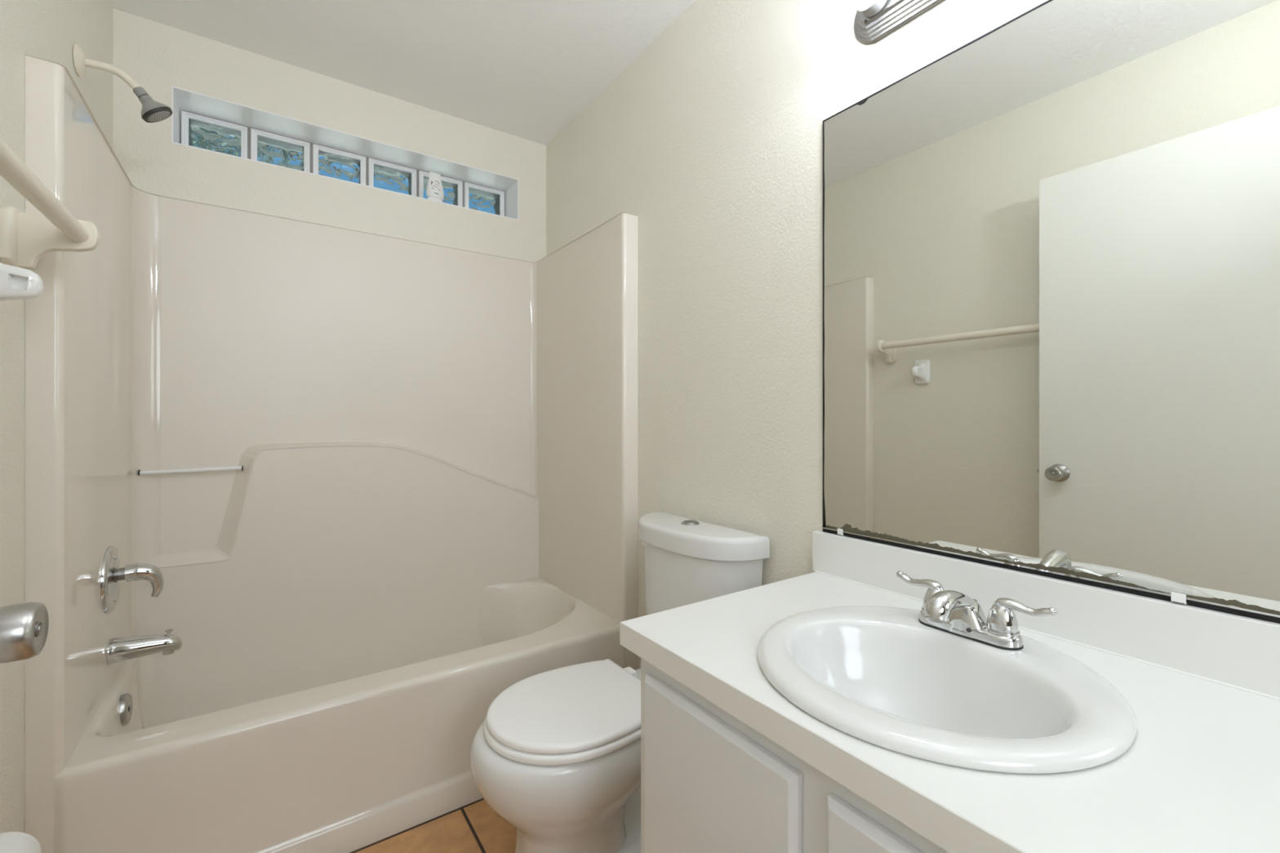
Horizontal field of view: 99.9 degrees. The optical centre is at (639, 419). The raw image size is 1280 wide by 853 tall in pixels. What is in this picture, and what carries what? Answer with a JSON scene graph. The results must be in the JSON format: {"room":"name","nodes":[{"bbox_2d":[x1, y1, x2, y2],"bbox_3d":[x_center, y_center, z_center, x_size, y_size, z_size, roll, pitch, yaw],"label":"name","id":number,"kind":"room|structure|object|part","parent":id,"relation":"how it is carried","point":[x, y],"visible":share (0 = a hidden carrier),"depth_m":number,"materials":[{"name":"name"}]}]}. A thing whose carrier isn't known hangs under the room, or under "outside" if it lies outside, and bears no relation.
{"room":"bathroom","nodes":[
{"label":"bathroom","id":0,"kind":"room"},
{"bbox_2d":[0,601,48,663],"bbox_3d":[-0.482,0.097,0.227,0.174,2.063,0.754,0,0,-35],"label":"door knob","id":1,"kind":"object","parent":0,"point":[24,627],"depth_m":0.50,"materials":[{"name":"silver metal"}]},
{"bbox_2d":[0,0,113,833],"bbox_3d":[-0.619,-0.095,0.081,0.120,2.470,4.482,0,0,-35],"label":"wall","id":2,"kind":"structure","parent":0,"point":[46,29],"depth_m":1.06,"materials":[{"name":"beige paint"}]},
{"bbox_2d":[0,262,43,302],"bbox_3d":[-1.072,-0.232,0.910,0.084,0.120,0.074,0,0,-35],"label":"post","id":3,"kind":"object","parent":2,"relation":"attached to","point":[16,283],"visible":1,"depth_m":0.91,"materials":[{"name":"white ceramic"}]},
{"bbox_2d":[0,137,99,269],"bbox_3d":[-0.848,-0.345,0.624,0.125,0.118,1.105,0,0,-35],"label":"towel rack","id":4,"kind":"object","parent":2,"relation":"attached to","point":[25,238],"visible":0.98,"depth_m":1.00,"materials":[{"name":"beige paint"}]},
{"bbox_3d":[-1.192,-0.345,1.022,0.017,0.118,0.060,0,0,-35],"label":"plate","id":5,"kind":"part","parent":4,"relation":"part of","materials":[{"name":"beige paint"}]},
{"bbox_2d":[73,44,172,122],"bbox_3d":[-1.392,-0.898,1.458,0.188,0.150,0.079,0,0,-35],"label":"shower","id":6,"kind":"object","parent":2,"relation":"attached to","point":[152,111],"visible":1,"depth_m":1.46,"materials":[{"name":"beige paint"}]},
{"bbox_3d":[-1.415,-0.919,1.439,0.129,0.060,0.020,0,0,-35],"label":"shower arm","id":7,"kind":"part","parent":6,"relation":"part of","materials":[{"name":"beige paint"}]},
{"bbox_3d":[-1.008,0.710,0.801,0.066,0.046,0.144,0,0,-35],"label":"toilet roll holder","id":8,"kind":"object","parent":2,"relation":"attached to","visible":0},
{"bbox_2d":[0,831,41,852],"bbox_3d":[-0.993,0.708,0.812,0.099,0.099,0.100,0,0,-35],"label":"toilet paper roll","id":9,"kind":"object","parent":8,"relation":"on","point":[10,842],"visible":1,"depth_m":0.85,"materials":[{"name":"paper"}]},
{"bbox_2d":[113,8,546,262],"bbox_3d":[-1.155,-0.095,2.282,1.524,2.470,0.260,0,0,-35],"label":"wall","id":10,"kind":"structure","parent":0,"point":[157,56],"depth_m":2.04,"materials":[{"name":"beige paint"}]},
{"bbox_2d":[171,85,518,220],"bbox_3d":[-1.152,-1.034,2.280,1.238,0.193,0.256,0,0,-35],"label":"window","id":11,"kind":"structure","parent":10,"relation":"in","point":[199,121],"depth_m":2.19,"materials":[{"name":"glass"}]},
{"bbox_3d":[-1.612,-1.033,2.044,0.158,0.152,0.062,0,0,-35],"label":"pane","id":12,"kind":"part","parent":11,"relation":"part of","materials":[{"name":"clear glass"}]},
{"bbox_3d":[-1.444,-1.033,2.162,0.158,0.152,0.062,0,0,-35],"label":"pane","id":13,"kind":"part","parent":11,"relation":"part of","materials":[{"name":"clear glass"}]},
{"bbox_3d":[-1.276,-1.033,2.279,0.158,0.152,0.062,0,0,-35],"label":"pane","id":14,"kind":"part","parent":11,"relation":"part of","materials":[{"name":"clear glass"}]},
{"bbox_3d":[-1.108,-1.033,2.396,0.158,0.152,0.062,0,0,-35],"label":"pane","id":15,"kind":"part","parent":11,"relation":"part of","materials":[{"name":"clear glass"}]},
{"bbox_2d":[426,171,444,202],"bbox_3d":[-0.900,-1.012,2.361,0.075,0.140,0.046,0,0,-35],"label":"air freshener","id":16,"kind":"object","parent":11,"relation":"on","point":[434,189],"visible":0.91,"depth_m":2.35,"materials":[{"name":"white plastic"}]},
{"bbox_3d":[-0.940,-1.033,2.514,0.158,0.152,0.062,0,0,-35],"label":"pane","id":17,"kind":"part","parent":11,"relation":"part of","materials":[{"name":"clear glass"}]},
{"bbox_3d":[-0.772,-1.033,2.631,0.158,0.152,0.062,0,0,-35],"label":"pane","id":18,"kind":"part","parent":11,"relation":"part of","materials":[{"name":"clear glass"}]},
{"bbox_2d":[110,0,695,145],"bbox_3d":[0.055,-1.380,0.552,1.764,0.100,4.482,0,0,-35],"label":"ceiling","id":19,"kind":"structure","parent":0,"point":[526,69],"depth_m":1.89,"materials":[{"name":"paint"}]},
{"bbox_2d":[349,798,516,852],"bbox_3d":[0.095,1.190,0.494,1.764,0.100,4.342,0,0,-35],"label":"floor","id":20,"kind":"structure","parent":0,"point":[474,827],"depth_m":1.47,"materials":[{"name":"tile"}]},
{"bbox_2d":[25,54,637,852],"bbox_3d":[-0.850,0.198,1.846,1.523,1.885,0.805,0,0,-35],"label":"bathtub","id":21,"kind":"object","parent":20,"relation":"on","point":[378,487],"visible":0.95,"depth_m":1.87,"materials":[{"name":"white plastic"}]},
{"bbox_2d":[119,693,132,726],"bbox_3d":[-1.420,0.802,1.484,0.018,0.084,0.084,0,0,-35],"label":"overflow plate","id":22,"kind":"object","parent":21,"relation":"attached to","point":[126,700],"visible":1,"depth_m":1.47,"materials":[{"name":"silver metal"}]},
{"bbox_2d":[100,546,164,613],"bbox_3d":[-1.401,0.437,1.497,0.114,0.180,0.180,0,0,-35],"label":"shower valve","id":23,"kind":"object","parent":21,"relation":"attached to","point":[112,573],"visible":1,"depth_m":1.47,"materials":[{"name":"silver metal"}]},
{"bbox_3d":[-1.424,0.426,1.481,0.022,0.034,0.034,0,0,-35],"label":"stem","id":24,"kind":"part","parent":23,"relation":"part of","materials":[{"name":"silver metal"}]},
{"bbox_3d":[-1.387,0.452,1.507,0.079,0.102,0.048,0,0,-35],"label":"lever","id":25,"kind":"part","parent":23,"relation":"part of","materials":[{"name":"silver metal"}]},
{"bbox_2d":[105,628,182,664],"bbox_3d":[-1.387,0.633,1.507,0.161,0.069,0.068,0,0,-35],"label":"tub spout","id":26,"kind":"object","parent":21,"relation":"attached to","point":[125,648],"visible":0.98,"depth_m":1.49,"materials":[{"name":"silver metal"}]},
{"bbox_2d":[162,649,174,655],"bbox_3d":[-1.347,0.661,1.536,0.027,0.014,0.027,0,0,-35],"label":"outlet","id":27,"kind":"object","parent":26,"relation":"attached to","point":[165,652],"depth_m":1.52,"materials":[{"name":"silver metal"}]},
{"bbox_3d":[-1.346,0.611,1.536,0.017,0.022,0.017,0,0,-35],"label":"diverter knob","id":28,"kind":"part","parent":26,"relation":"part of","materials":[{"name":"silver metal"}]},
{"bbox_3d":[-1.051,0.559,2.132,1.405,0.942,0.077,0,0,-35],"label":"panel","id":29,"kind":"part","parent":21,"relation":"part of","materials":[{"name":"beige plastic"}]},
{"bbox_2d":[65,576,619,768],"bbox_3d":[-0.858,0.887,1.847,1.428,0.295,0.746,0,0,-35],"label":"basin","id":30,"kind":"object","parent":21,"relation":"in","point":[220,682],"depth_m":1.89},
{"bbox_2d":[470,511,769,852],"bbox_3d":[-0.085,0.729,1.431,0.718,0.851,0.482,0,0,-35],"label":"toilet","id":31,"kind":"object","parent":20,"relation":"on","point":[556,754],"visible":0.73,"depth_m":1.29,"materials":[{"name":"white ceramic"}]},
{"bbox_3d":[-0.171,0.949,1.371,0.509,0.383,0.374,0,0,-35],"label":"bowl","id":32,"kind":"part","parent":31,"relation":"part of","materials":[{"name":"white ceramic"}]},
{"bbox_3d":[-0.180,0.746,1.365,0.421,0.020,0.380,0,0,-35],"label":"seat","id":33,"kind":"part","parent":31,"relation":"part of","materials":[{"name":"white plastic"}]},
{"bbox_3d":[-0.175,0.723,1.368,0.420,0.020,0.374,0,0,-35],"label":"lid","id":34,"kind":"part","parent":31,"relation":"part of","materials":[{"name":"white plastic"}]},
{"bbox_3d":[0.141,0.559,1.589,0.155,0.389,0.448,0,0,-35],"label":"tank","id":35,"kind":"part","parent":31,"relation":"part of","materials":[{"name":"white ceramic"}]},
{"bbox_3d":[0.137,0.342,1.587,0.176,0.061,0.482,0,0,-35],"label":"tank lid","id":36,"kind":"part","parent":31,"relation":"part of","materials":[{"name":"white ceramic"}]},
{"bbox_2d":[640,657,949,852],"bbox_3d":[0.567,0.777,0.641,0.575,0.726,1.201,0,0,-35],"label":"vanity cabinet","id":37,"kind":"object","parent":20,"relation":"on","point":[711,782],"visible":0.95,"depth_m":0.77,"materials":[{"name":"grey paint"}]},
{"bbox_3d":[0.105,0.733,0.815,0.018,0.565,0.331,0,0,-35],"label":"door","id":38,"kind":"part","parent":37,"relation":"part of","materials":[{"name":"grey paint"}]},
{"bbox_3d":[0.319,0.733,0.509,0.018,0.565,0.331,0,0,-35],"label":"door","id":39,"kind":"part","parent":37,"relation":"part of","materials":[{"name":"grey paint"}]},
{"bbox_2d":[619,530,1279,852],"bbox_3d":[0.559,0.344,0.647,0.586,0.138,1.260,0,0,-35],"label":"countertop","id":40,"kind":"structure","parent":37,"relation":"on","point":[1200,773],"depth_m":0.70,"materials":[{"name":"white laminate"}]},
{"bbox_2d":[757,605,1137,773],"bbox_3d":[0.416,0.428,0.796,0.478,0.149,0.470,0,0,-35],"label":"sink","id":41,"kind":"object","parent":40,"relation":"in","point":[882,677],"visible":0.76,"depth_m":0.79,"materials":[{"name":"white ceramic"}]},
{"bbox_2d":[896,571,1057,650],"bbox_3d":[0.544,0.313,0.893,0.178,0.083,0.178,0,0,10],"label":"faucet","id":42,"kind":"object","parent":40,"relation":"on","point":[952,611],"visible":1,"depth_m":0.84,"materials":[{"name":"metal"}]},
{"bbox_3d":[0.499,0.292,0.959,0.023,0.026,0.085,0,0,-35],"label":"lever","id":43,"kind":"part","parent":42,"relation":"part of","materials":[{"name":"silver metal"}]},
{"bbox_3d":[0.515,0.313,0.935,0.047,0.047,0.047,0,0,-35],"label":"handle","id":44,"kind":"part","parent":42,"relation":"part of","materials":[{"name":"silver metal"}]},
{"bbox_3d":[0.503,0.296,0.864,0.137,0.050,0.035,0,0,-35],"label":"spout","id":45,"kind":"part","parent":42,"relation":"part of","materials":[{"name":"silver metal"}]},
{"bbox_3d":[0.544,0.326,0.892,0.050,0.050,0.080,0,0,-35],"label":"spout","id":46,"kind":"part","parent":42,"relation":"part of","materials":[{"name":"silver metal"}]},
{"bbox_3d":[0.574,0.313,0.851,0.047,0.047,0.047,0,0,-35],"label":"handle","id":47,"kind":"part","parent":42,"relation":"part of","materials":[{"name":"silver metal"}]},
{"bbox_3d":[0.591,0.292,0.827,0.023,0.026,0.085,0,0,-35],"label":"lever","id":48,"kind":"part","parent":42,"relation":"part of","materials":[{"name":"silver metal"}]},
{"bbox_2d":[546,0,1048,669],"bbox_3d":[0.729,-0.095,1.023,0.120,2.470,4.482,0,0,-35],"label":"wall","id":49,"kind":"structure","parent":0,"point":[712,136],"depth_m":1.56,"materials":[{"name":"beige paint"}]},
{"bbox_2d":[846,0,942,43],"bbox_3d":[0.568,-0.907,1.020,0.144,0.126,0.450,0,0,-35],"label":"vanity light","id":50,"kind":"object","parent":49,"relation":"attached to","point":[874,20],"visible":1,"depth_m":1.15,"materials":[{"name":"silver metal"}]},
{"bbox_2d":[846,0,887,17],"bbox_3d":[0.468,-0.907,1.133,0.108,0.062,0.062,0,0,-35],"label":"socket","id":51,"kind":"object","parent":50,"relation":"attached to","point":[866,8],"depth_m":1.15,"materials":[{"name":"white"}]},
{"bbox_2d":[812,530,1279,697],"bbox_3d":[0.791,0.323,0.809,0.018,0.098,1.260,0,0,-35],"label":"backsplash","id":52,"kind":"structure","parent":49,"relation":"attached to","point":[1235,650],"depth_m":0.87,"materials":[{"name":"white laminate"}]},
{"bbox_2d":[822,0,1279,623],"bbox_3d":[0.789,-0.227,0.820,0.012,1.002,1.200,0,0,-35],"label":"wall mirror","id":53,"kind":"object","parent":49,"relation":"attached to","point":[1051,242],"visible":1,"depth_m":0.90,"materials":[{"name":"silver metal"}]}
]}

